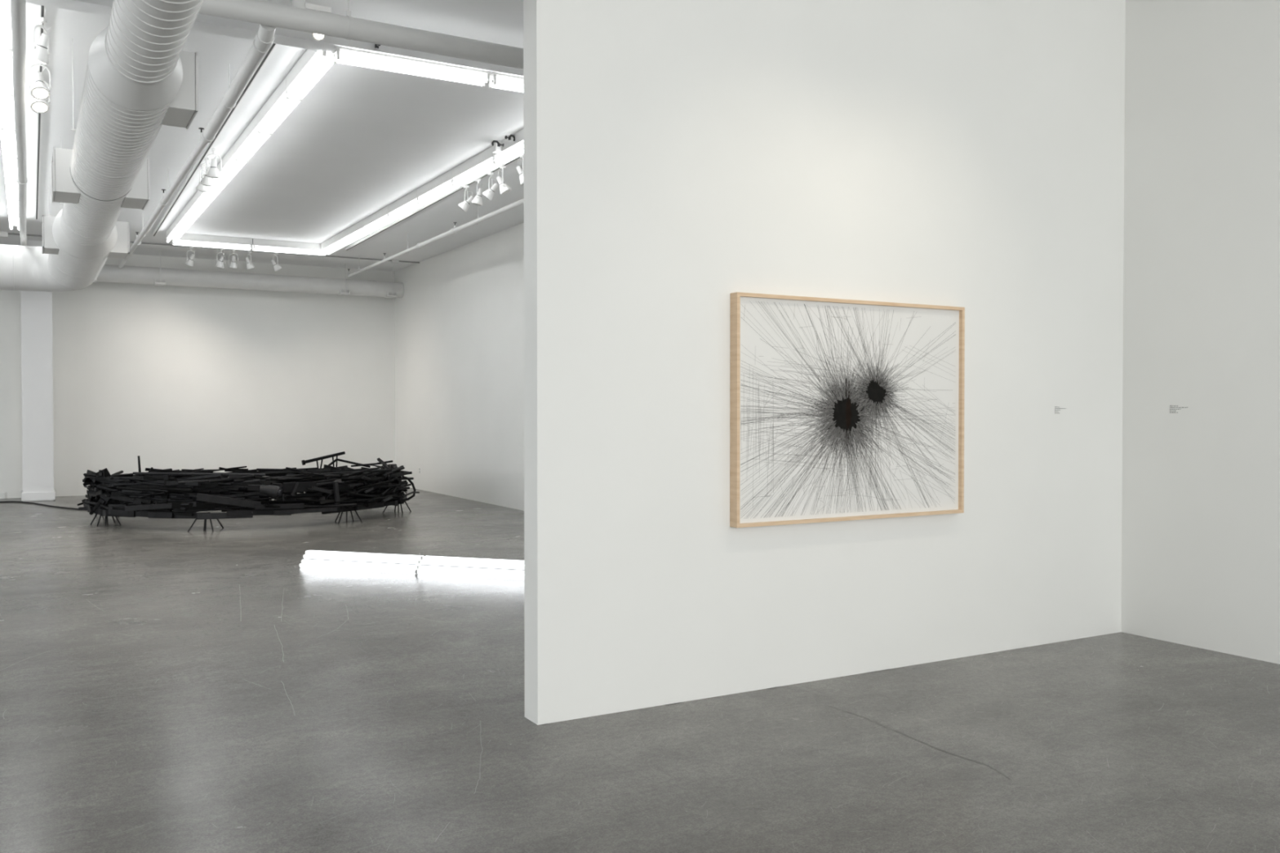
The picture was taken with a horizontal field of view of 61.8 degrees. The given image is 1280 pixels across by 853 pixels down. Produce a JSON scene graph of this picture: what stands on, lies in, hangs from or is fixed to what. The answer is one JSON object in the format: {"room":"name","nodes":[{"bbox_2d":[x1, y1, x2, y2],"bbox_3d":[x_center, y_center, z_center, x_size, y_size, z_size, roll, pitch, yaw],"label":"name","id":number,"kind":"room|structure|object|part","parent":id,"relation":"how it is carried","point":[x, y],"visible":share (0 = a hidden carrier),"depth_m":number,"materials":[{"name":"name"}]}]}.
{"room":"museum","nodes":[
{"label":"museum","id":0,"kind":"room"},
{"bbox_2d":[21,240,53,502],"bbox_3d":[-10.039,-0.914,17.822,0.447,4.280,0.510,-1,1,-30],"label":"wall column","id":1,"kind":"structure","parent":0,"point":[37,362],"depth_m":17.60,"materials":[{"name":"paint"}]},
{"bbox_2d":[21,489,55,501],"bbox_3d":[-10.037,1.147,17.852,0.487,0.133,0.555,-1,1,-30],"label":"baseboard","id":2,"kind":"structure","parent":1,"relation":"attached to","point":[28,496],"depth_m":17.61,"materials":[{"name":"paint"}]},
{"bbox_2d":[0,253,395,498],"bbox_3d":[-11.640,-0.913,17.725,15.700,4.280,0.150,-1,1,-30],"label":"wall","id":3,"kind":"structure","parent":0,"point":[174,377],"depth_m":19.70,"materials":[{"name":"paint"}]},
{"bbox_2d":[0,492,4,498],"bbox_3d":[-14.525,1.204,16.004,8.650,0.100,0.030,-1,1,-30],"label":"baseboard","id":4,"kind":"structure","parent":3,"relation":"attached to","point":[2,495],"depth_m":18.12,"materials":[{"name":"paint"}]},
{"bbox_2d":[0,0,524,271],"bbox_3d":[-4.479,-2.910,5.170,15.800,0.100,29.100,-1,1,-30],"label":"ceiling","id":5,"kind":"structure","parent":0,"point":[362,140],"depth_m":11.12,"materials":[{"name":"paint"}]},
{"bbox_2d":[0,0,12,49],"bbox_3d":[-4.278,-2.800,7.156,0.136,0.182,1.260,-1,1,-30],"label":"strip light","id":6,"kind":"object","parent":5,"relation":"hanging from","point":[5,5],"visible":0.77,"depth_m":7.29,"materials":[{"name":"white plastic"}]},
{"bbox_2d":[0,40,13,94],"bbox_3d":[-4.912,-2.817,8.265,0.136,0.182,1.260,-1,1,-30],"label":"strip light","id":7,"kind":"object","parent":5,"relation":"hanging from","point":[6,55],"visible":0.48,"depth_m":8.28,"materials":[{"name":"white plastic"}]},
{"bbox_2d":[0,86,14,129],"bbox_3d":[-5.545,-2.834,9.373,0.136,0.182,1.260,-1,1,-30],"label":"strip light","id":8,"kind":"object","parent":5,"relation":"hanging from","point":[6,100],"visible":0.59,"depth_m":9.36,"materials":[{"name":"white plastic"}]},
{"bbox_2d":[0,122,17,158],"bbox_3d":[-6.179,-2.851,10.482,0.136,0.182,1.260,-1,1,-30],"label":"strip light","id":9,"kind":"object","parent":5,"relation":"hanging from","point":[8,141],"visible":0.58,"depth_m":10.45,"materials":[{"name":"white plastic"}]},
{"bbox_2d":[2,151,17,181],"bbox_3d":[-6.813,-2.868,11.590,0.136,0.182,1.260,-1,1,-30],"label":"strip light","id":10,"kind":"object","parent":5,"relation":"hanging from","point":[10,163],"visible":0.59,"depth_m":11.55,"materials":[{"name":"white"}]},
{"bbox_2d":[4,175,18,199],"bbox_3d":[-7.447,-2.885,12.698,0.136,0.182,1.260,-1,1,-30],"label":"strip light","id":11,"kind":"object","parent":5,"relation":"hanging from","point":[11,185],"visible":0.66,"depth_m":12.69,"materials":[{"name":"white plastic"}]},
{"bbox_2d":[6,195,18,216],"bbox_3d":[-8.081,-2.902,13.807,0.136,0.182,1.260,-1,1,-30],"label":"strip light","id":12,"kind":"object","parent":5,"relation":"hanging from","point":[12,204],"visible":0.59,"depth_m":13.78,"materials":[{"name":"white plastic"}]},
{"bbox_2d":[8,211,19,230],"bbox_3d":[-8.715,-2.919,14.915,0.136,0.182,1.260,-1,1,-30],"label":"strip light","id":13,"kind":"object","parent":5,"relation":"hanging from","point":[13,219],"visible":0.54,"depth_m":14.90,"materials":[{"name":"white plastic"}]},
{"bbox_2d":[10,0,27,245],"bbox_3d":[-5.714,-2.722,9.882,0.104,0.420,17.900,-1,1,-30],"label":"conduit pipe","id":14,"kind":"object","parent":5,"relation":"hanging from","point":[18,7],"visible":0.82,"depth_m":8.15,"materials":[{"name":"metal"}]},
{"bbox_2d":[35,4,45,219],"bbox_3d":[-5.287,-2.906,9.432,0.036,0.038,13.700,-1,1,-30],"label":"track","id":15,"kind":"object","parent":5,"relation":"attached to","point":[42,8],"visible":0.56,"depth_m":10.90,"materials":[{"name":"white metal"}]},
{"bbox_2d":[27,17,50,64],"bbox_3d":[-4.207,-2.700,7.498,0.149,0.319,0.141,-1,1,-44],"label":"track spotlight","id":16,"kind":"object","parent":15,"relation":"hanging from","point":[40,53],"visible":1,"depth_m":7.46,"materials":[{"name":"white metal"}]},
{"bbox_2d":[27,71,50,113],"bbox_3d":[-4.876,-2.716,8.695,0.154,0.324,0.160,0,1,8],"label":"track spotlight","id":17,"kind":"object","parent":15,"relation":"hanging from","point":[41,106],"visible":0.62,"depth_m":8.67,"materials":[{"name":"white metal"}]},
{"bbox_2d":[27,62,51,99],"bbox_3d":[-4.658,-2.710,8.313,0.154,0.324,0.160,0,1,8],"label":"track spotlight","id":18,"kind":"object","parent":15,"relation":"hanging from","point":[39,91],"visible":0.88,"depth_m":8.30,"materials":[{"name":"white metal"}]},
{"bbox_2d":[0,0,204,291],"bbox_3d":[-6.390,-2.336,7.190,5.979,1.111,16.488,-1,1,-30],"label":"ventilation duct","id":19,"kind":"object","parent":5,"relation":"hanging from","point":[140,79],"visible":1,"depth_m":7.24,"materials":[{"name":"metal"}]},
{"bbox_3d":[-6.744,-2.166,12.089,0.012,0.368,0.508,-1,1,-30],"label":"grille frame","id":20,"kind":"part","parent":19,"relation":"part of","materials":[{"name":"white metal"}]},
{"bbox_3d":[-5.042,-2.159,9.198,0.012,0.373,0.538,-1,1,-30],"label":"grille frame","id":21,"kind":"part","parent":19,"relation":"part of","materials":[{"name":"white metal"}]},
{"bbox_3d":[-5.997,-2.173,12.516,0.012,0.368,0.508,-1,1,-30],"label":"grille frame","id":22,"kind":"part","parent":19,"relation":"part of","materials":[{"name":"white metal"}]},
{"bbox_3d":[-4.412,-2.165,9.557,0.012,0.373,0.538,-1,1,-30],"label":"grille frame","id":23,"kind":"part","parent":19,"relation":"part of","materials":[{"name":"white metal"}]},
{"bbox_3d":[-2.893,-2.162,6.907,0.012,0.368,0.488,-1,1,-30],"label":"grille frame","id":24,"kind":"part","parent":19,"relation":"part of","materials":[{"name":"white metal"}]},
{"bbox_2d":[166,218,185,243],"bbox_3d":[-6.983,-2.937,16.107,0.136,0.182,1.260,-1,1,-30],"label":"strip light","id":25,"kind":"object","parent":5,"relation":"hanging from","point":[172,233],"visible":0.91,"depth_m":16.08,"materials":[{"name":"white plastic"}]},
{"bbox_2d":[176,204,197,231],"bbox_3d":[-6.353,-2.920,15.006,0.136,0.182,1.260,-1,1,-30],"label":"strip light","id":26,"kind":"object","parent":5,"relation":"hanging from","point":[182,220],"visible":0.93,"depth_m":14.97,"materials":[{"name":"white plastic"}]},
{"bbox_2d":[118,23,275,268],"bbox_3d":[-5.671,-2.795,12.724,0.147,0.362,13.087,-1,1,-30],"label":"pipe","id":27,"kind":"object","parent":5,"relation":"hanging from","point":[264,39],"visible":0.97,"depth_m":8.67,"materials":[{"name":"metal"}]},
{"bbox_2d":[187,190,211,217],"bbox_3d":[-5.724,-2.903,13.905,0.136,0.182,1.260,-1,1,-30],"label":"strip light","id":28,"kind":"object","parent":5,"relation":"hanging from","point":[195,205],"visible":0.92,"depth_m":13.88,"materials":[{"name":"white plastic"}]},
{"bbox_2d":[0,231,419,263],"bbox_3d":[-9.023,-3.006,17.236,11.290,0.080,0.160,-1,1,-30],"label":"conduit","id":29,"kind":"object","parent":5,"relation":"attached to","point":[2,233],"visible":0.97,"depth_m":18.71,"materials":[{"name":"grey metal"}]},
{"bbox_2d":[171,233,252,250],"bbox_3d":[-6.824,-2.952,17.089,1.192,0.182,0.136,-1,1,-30],"label":"strip light","id":30,"kind":"object","parent":5,"relation":"hanging from","point":[193,237],"visible":0.94,"depth_m":17.05,"materials":[{"name":"white plastic"}]},
{"bbox_2d":[200,177,227,202],"bbox_3d":[-5.095,-2.886,12.805,0.136,0.182,1.260,-1,1,-30],"label":"strip light","id":31,"kind":"object","parent":5,"relation":"hanging from","point":[213,191],"visible":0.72,"depth_m":12.80,"materials":[{"name":"white plastic"}]},
{"bbox_2d":[152,43,276,235],"bbox_3d":[-5.122,-2.951,12.302,0.036,0.038,10.481,0,1,-29],"label":"track","id":32,"kind":"object","parent":5,"relation":"attached to","point":[209,145],"visible":0.64,"depth_m":11.34,"materials":[{"name":"white metal"}]},
{"bbox_2d":[195,163,208,192],"bbox_3d":[-4.884,-2.770,11.949,0.136,0.317,0.148,1,1,43],"label":"track spotlight","id":33,"kind":"object","parent":32,"relation":"hanging from","point":[202,188],"visible":0.56,"depth_m":11.90,"materials":[{"name":"white metal"}]},
{"bbox_2d":[200,156,214,186],"bbox_3d":[-4.702,-2.767,11.637,0.144,0.313,0.134,0,1,-22],"label":"track spotlight","id":34,"kind":"object","parent":32,"relation":"hanging from","point":[207,181],"visible":0.73,"depth_m":11.59,"materials":[{"name":"white metal"}]},
{"bbox_2d":[205,147,222,177],"bbox_3d":[-4.473,-2.762,11.232,0.134,0.311,0.134,0,1,21],"label":"track spotlight","id":35,"kind":"object","parent":32,"relation":"hanging from","point":[213,172],"visible":1,"depth_m":11.20,"materials":[{"name":"white metal"}]},
{"bbox_2d":[217,142,247,183],"bbox_3d":[-4.465,-2.869,11.704,0.136,0.182,1.260,-1,1,-30],"label":"strip light","id":36,"kind":"object","parent":5,"relation":"hanging from","point":[231,166],"visible":0.78,"depth_m":11.63,"materials":[{"name":"white"}]},
{"bbox_2d":[177,244,300,254],"bbox_3d":[-6.862,-3.045,18.402,2.000,0.038,0.036,-1,1,-30],"label":"track","id":37,"kind":"object","parent":5,"relation":"attached to","point":[178,245],"visible":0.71,"depth_m":18.37,"materials":[{"name":"white metal"}]},
{"bbox_2d":[185,246,195,266],"bbox_3d":[-7.569,-2.859,18.018,0.164,0.325,0.156,0,1,-9],"label":"track spotlight","id":38,"kind":"object","parent":37,"relation":"hanging from","point":[189,262],"visible":1,"depth_m":17.98,"materials":[{"name":"white metal"}]},
{"bbox_2d":[215,248,225,267],"bbox_3d":[-7.157,-2.865,18.254,0.150,0.321,0.146,0,1,-17],"label":"track spotlight","id":39,"kind":"object","parent":37,"relation":"hanging from","point":[220,264],"visible":1,"depth_m":18.21,"materials":[{"name":"white metal"}]},
{"bbox_2d":[228,249,238,267],"bbox_3d":[-6.968,-2.869,18.360,0.148,0.315,0.133,0,1,1],"label":"track spotlight","id":40,"kind":"object","parent":37,"relation":"hanging from","point":[233,264],"visible":1,"depth_m":18.31,"materials":[{"name":"white metal"}]},
{"bbox_2d":[245,250,254,269],"bbox_3d":[-6.732,-2.869,18.481,0.144,0.320,0.150,0,1,-8],"label":"track spotlight","id":41,"kind":"object","parent":37,"relation":"hanging from","point":[249,265],"visible":1,"depth_m":18.43,"materials":[{"name":"white metal"}]},
{"bbox_2d":[271,253,281,271],"bbox_3d":[-6.345,-2.870,18.700,0.156,0.325,0.167,0,1,10],"label":"track spotlight","id":42,"kind":"object","parent":37,"relation":"hanging from","point":[276,266],"visible":1,"depth_m":18.66,"materials":[{"name":"white metal"}]},
{"bbox_2d":[93,250,404,297],"bbox_3d":[-7.257,-2.791,19.546,5.945,0.580,0.341,-1,1,-30],"label":"pipe","id":43,"kind":"object","parent":5,"relation":"hanging from","point":[160,276],"visible":0.87,"depth_m":19.48,"materials":[{"name":"metal"}]},
{"bbox_2d":[235,113,271,160],"bbox_3d":[-3.836,-2.853,10.604,0.136,0.182,1.260,-1,1,-30],"label":"strip light","id":44,"kind":"object","parent":5,"relation":"hanging from","point":[251,140],"visible":0.92,"depth_m":10.54,"materials":[{"name":"white plastic"}]},
{"bbox_2d":[26,0,523,77],"bbox_3d":[-5.060,-2.803,6.188,15.400,0.145,0.200,-1,1,-30],"label":"ceiling beam","id":45,"kind":"structure","parent":5,"relation":"attached to","point":[202,23],"depth_m":7.59,"materials":[{"name":"paint"}]},
{"bbox_2d":[257,77,301,133],"bbox_3d":[-3.206,-2.836,9.503,0.136,0.182,1.260,-1,1,-30],"label":"strip light","id":46,"kind":"object","parent":5,"relation":"hanging from","point":[278,106],"visible":0.92,"depth_m":9.45,"materials":[{"name":"white plastic"}]},
{"bbox_2d":[251,238,327,255],"bbox_3d":[-5.780,-2.962,17.686,1.192,0.182,0.136,-1,1,-30],"label":"strip light","id":47,"kind":"object","parent":5,"relation":"hanging from","point":[255,242],"visible":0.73,"depth_m":17.61,"materials":[{"name":"white plastic"}]},
{"bbox_2d":[285,48,333,99],"bbox_3d":[-2.577,-2.819,8.402,0.136,0.182,1.260,-1,1,-30],"label":"strip light","id":48,"kind":"object","parent":5,"relation":"hanging from","point":[313,64],"visible":0.7,"depth_m":8.41,"materials":[{"name":"white plastic"}]},
{"bbox_2d":[305,2,331,13],"bbox_3d":[-2.219,-2.875,7.362,0.180,0.038,0.036,-1,1,-30],"label":"track","id":49,"kind":"object","parent":5,"relation":"attached to","point":[308,6],"visible":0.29,"depth_m":7.35,"materials":[{"name":"white metal"}]},
{"bbox_2d":[309,9,325,40],"bbox_3d":[-2.227,-2.751,7.367,0.107,0.214,0.142,-1,1,-33],"label":"track spotlight","id":50,"kind":"object","parent":49,"relation":"hanging from","point":[317,37],"visible":0.36,"depth_m":7.33,"materials":[{"name":"white metal"}]},
{"bbox_2d":[320,232,347,254],"bbox_3d":[-4.947,-2.956,17.340,0.136,0.182,1.260,-1,1,-30],"label":"strip light","id":51,"kind":"object","parent":5,"relation":"hanging from","point":[334,242],"visible":0.88,"depth_m":17.32,"materials":[{"name":"white plastic"}]},
{"bbox_2d":[340,220,370,244],"bbox_3d":[-4.317,-2.939,16.239,0.136,0.182,1.260,-1,1,-30],"label":"strip light","id":52,"kind":"object","parent":5,"relation":"hanging from","point":[356,229],"visible":0.9,"depth_m":16.19,"materials":[{"name":"white plastic"}]},
{"bbox_2d":[198,0,523,69],"bbox_3d":[-2.977,-2.747,6.665,11.290,0.271,0.153,-1,1,-30],"label":"drain pipe","id":53,"kind":"object","parent":5,"relation":"hanging from","point":[295,16],"visible":0.57,"depth_m":7.23,"materials":[{"name":"metal"}]},
{"bbox_2d":[374,44,380,48],"bbox_3d":[-1.934,-2.801,7.852,0.032,0.060,0.126,-1,1,-30],"label":"clamp","id":54,"kind":"object","parent":5,"relation":"attached to","point":[376,46],"visible":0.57,"depth_m":7.83,"materials":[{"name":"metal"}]},
{"bbox_2d":[362,205,396,232],"bbox_3d":[-3.688,-2.922,15.139,0.136,0.182,1.260,-1,1,-30],"label":"strip light","id":55,"kind":"object","parent":5,"relation":"hanging from","point":[381,215],"visible":0.91,"depth_m":15.09,"materials":[{"name":"white plastic"}]},
{"bbox_2d":[387,189,426,219],"bbox_3d":[-3.058,-2.905,14.038,0.136,0.182,1.260,-1,1,-30],"label":"strip light","id":56,"kind":"object","parent":5,"relation":"hanging from","point":[410,200],"visible":0.89,"depth_m":13.99,"materials":[{"name":"white plastic"}]},
{"bbox_2d":[332,45,490,86],"bbox_3d":[-1.714,-2.766,8.102,1.192,0.182,0.136,-1,1,-30],"label":"strip light","id":57,"kind":"object","parent":5,"relation":"hanging from","point":[341,55],"visible":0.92,"depth_m":8.06,"materials":[{"name":"white plastic"}]},
{"bbox_2d":[345,155,519,250],"bbox_3d":[-2.601,-2.976,13.962,0.036,0.038,10.101,0,1,-29],"label":"track","id":58,"kind":"object","parent":5,"relation":"attached to","point":[421,208],"visible":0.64,"depth_m":14.69,"materials":[{"name":"white metal"}]},
{"bbox_2d":[457,185,474,212],"bbox_3d":[-2.123,-2.783,13.076,0.196,0.326,0.157,0,1,6],"label":"track spotlight","id":59,"kind":"object","parent":58,"relation":"hanging from","point":[464,205],"visible":0.98,"depth_m":13.05,"materials":[{"name":"white metal"}]},
{"bbox_2d":[471,178,482,205],"bbox_3d":[-1.930,-2.783,12.716,0.133,0.315,0.147,1,1,40],"label":"track spotlight","id":60,"kind":"object","parent":58,"relation":"hanging from","point":[477,200],"visible":1,"depth_m":12.68,"materials":[{"name":"white metal"}]},
{"bbox_2d":[482,172,498,200],"bbox_3d":[-1.736,-2.772,12.365,0.176,0.326,0.159,-1,1,-32],"label":"track spotlight","id":61,"kind":"object","parent":58,"relation":"hanging from","point":[488,193],"visible":1,"depth_m":12.33,"materials":[{"name":"white metal"}]},
{"bbox_2d":[496,165,511,195],"bbox_3d":[-1.522,-2.768,12.026,0.150,0.322,0.155,1,1,39],"label":"track spotlight","id":62,"kind":"object","parent":58,"relation":"hanging from","point":[504,188],"visible":0.99,"depth_m":12.00,"materials":[{"name":"white metal"}]},
{"bbox_2d":[515,154,523,185],"bbox_3d":[-1.241,-2.760,11.519,0.151,0.323,0.157,1,1,40],"label":"track spotlight","id":63,"kind":"object","parent":58,"relation":"hanging from","point":[520,170],"visible":0.48,"depth_m":11.49,"materials":[{"name":"white metal"}]},
{"bbox_2d":[347,198,524,277],"bbox_3d":[-2.316,-2.842,14.455,0.106,0.321,12.631,0,1,-29],"label":"pipe","id":64,"kind":"object","parent":5,"relation":"hanging from","point":[519,202],"visible":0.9,"depth_m":15.06,"materials":[{"name":"metal"}]},
{"bbox_2d":[417,168,461,204],"bbox_3d":[-2.429,-2.889,12.938,0.136,0.182,1.260,-1,1,-30],"label":"strip light","id":65,"kind":"object","parent":5,"relation":"hanging from","point":[444,181],"visible":0.87,"depth_m":12.88,"materials":[{"name":"white plastic"}]},
{"bbox_2d":[452,146,504,186],"bbox_3d":[-1.799,-2.872,11.837,0.136,0.182,1.260,-1,1,-30],"label":"strip light","id":66,"kind":"object","parent":5,"relation":"hanging from","point":[484,159],"visible":0.9,"depth_m":11.78,"materials":[{"name":"white"}]},
{"bbox_2d":[492,139,502,153],"bbox_3d":[-1.479,-2.896,11.080,0.075,0.110,0.100,-1,1,-30],"label":"bracket","id":67,"kind":"object","parent":5,"relation":"attached to","point":[495,149],"visible":0.71,"depth_m":11.05,"materials":[{"name":"white metal"}]},
{"bbox_2d":[488,72,523,92],"bbox_3d":[-0.659,-2.775,8.705,1.192,0.182,0.136,-1,1,-30],"label":"strip light","id":68,"kind":"object","parent":5,"relation":"hanging from","point":[500,81],"visible":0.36,"depth_m":8.45,"materials":[{"name":"white plastic"}]},
{"bbox_2d":[493,128,523,164],"bbox_3d":[-1.170,-2.855,10.736,0.136,0.182,1.260,-1,1,-30],"label":"strip light","id":69,"kind":"object","parent":5,"relation":"hanging from","point":[510,147],"visible":0.53,"depth_m":10.91,"materials":[{"name":"white"}]},
{"bbox_2d":[491,140,503,146],"bbox_3d":[-1.453,-2.889,10.924,0.126,0.060,0.032,0,1,-21],"label":"clamp","id":70,"kind":"object","parent":69,"relation":"attached to","point":[499,144],"visible":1,"depth_m":10.91,"materials":[{"name":"metal"}]},
{"bbox_2d":[504,134,515,141],"bbox_3d":[-1.295,-2.895,10.717,0.032,0.060,0.126,1,1,42],"label":"clamp","id":71,"kind":"object","parent":69,"relation":"attached to","point":[510,135],"visible":1,"depth_m":10.70,"materials":[{"name":"metal"}]},
{"bbox_2d":[0,487,1279,852],"bbox_3d":[-4.479,1.419,5.237,15.800,0.001,29.100,-1,1,-30],"label":"floor","id":72,"kind":"structure","parent":0,"point":[165,687],"depth_m":5.01,"materials":[{"name":"concrete"}]},
{"bbox_2d":[0,501,78,510],"bbox_3d":[-9.841,1.231,16.677,4.924,0.022,1.144,0,1,16],"label":"power cable","id":73,"kind":"object","parent":72,"relation":"on","point":[0,501],"visible":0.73,"depth_m":16.94,"materials":[{"name":"black rubber"}]},
{"bbox_2d":[76,451,419,532],"bbox_3d":[-5.550,0.835,15.366,4.451,0.868,4.557,-1,1,-37],"label":"sculpture","id":74,"kind":"object","parent":72,"relation":"on","point":[246,493],"visible":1,"depth_m":13.64,"materials":[{"name":"black paint"}]},
{"bbox_3d":[-5.509,1.197,13.206,0.148,0.210,0.019,-1,1,-42],"label":"leg","id":75,"kind":"part","parent":74,"relation":"part of","materials":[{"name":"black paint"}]},
{"bbox_3d":[-4.619,0.812,13.361,0.252,0.163,0.155,0,1,-3],"label":"lamp shade","id":76,"kind":"part","parent":74,"relation":"part of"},
{"bbox_3d":[-4.496,0.827,13.354,0.050,0.089,0.090,0,1,9],"label":"lamp glass","id":77,"kind":"part","parent":74,"relation":"part of","materials":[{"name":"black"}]},
{"bbox_3d":[-4.371,0.791,13.561,0.012,0.168,0.105,1,1,43],"label":"blade","id":78,"kind":"part","parent":74,"relation":"part of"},
{"bbox_2d":[298,550,524,579],"bbox_3d":[-1.406,1.258,9.669,3.814,0.184,0.206,0,1,18],"label":"sculpture","id":79,"kind":"object","parent":72,"relation":"on","point":[383,562],"visible":0.52,"depth_m":9.83,"materials":[{"name":"white"}]},
{"bbox_3d":[-2.633,1.266,10.024,1.242,0.009,0.012,0,1,18],"label":"spacer rail","id":80,"kind":"part","parent":79,"relation":"part of","materials":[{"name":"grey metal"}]},
{"bbox_3d":[-1.424,1.272,9.622,1.242,0.009,0.012,0,1,18],"label":"spacer rail","id":81,"kind":"part","parent":79,"relation":"part of","materials":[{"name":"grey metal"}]},
{"bbox_2d":[523,0,1125,724],"bbox_3d":[1.343,-0.736,6.197,4.305,4.280,0.155,-1,1,-30],"label":"wall partition","id":82,"kind":"structure","parent":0,"point":[681,157],"depth_m":5.85,"materials":[{"name":"paint"}]},
{"bbox_2d":[729,292,964,528],"bbox_3d":[1.203,-0.091,6.000,1.646,1.226,0.064,-1,1,-30],"label":"framed drawing","id":83,"kind":"object","parent":82,"relation":"attached to","point":[841,409],"visible":1,"depth_m":5.95,"materials":[{"name":"white paper"}]},
{"bbox_3d":[1.203,0.512,6.009,1.608,0.019,0.064,-1,1,-30],"label":"frame rail","id":84,"kind":"part","parent":83,"relation":"part of","materials":[{"name":"brown wood"}]},
{"bbox_3d":[1.203,-0.695,5.991,1.608,0.019,0.064,-1,1,-30],"label":"frame rail","id":85,"kind":"part","parent":83,"relation":"part of","materials":[{"name":"brown wood"}]},
{"bbox_2d":[394,0,1279,664],"bbox_3d":[2.270,-0.780,9.063,0.150,4.280,28.700,-1,1,-30],"label":"wall","id":86,"kind":"structure","parent":0,"point":[1201,489],"depth_m":6.86,"materials":[{"name":"paint"}]},
{"bbox_2d":[1169,405,1187,413],"bbox_3d":[3.450,-0.111,6.856,0.001,0.048,0.122,-1,1,-30],"label":"wall label","id":87,"kind":"object","parent":86,"relation":"attached to","point":[1170,406],"visible":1,"depth_m":6.88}
]}

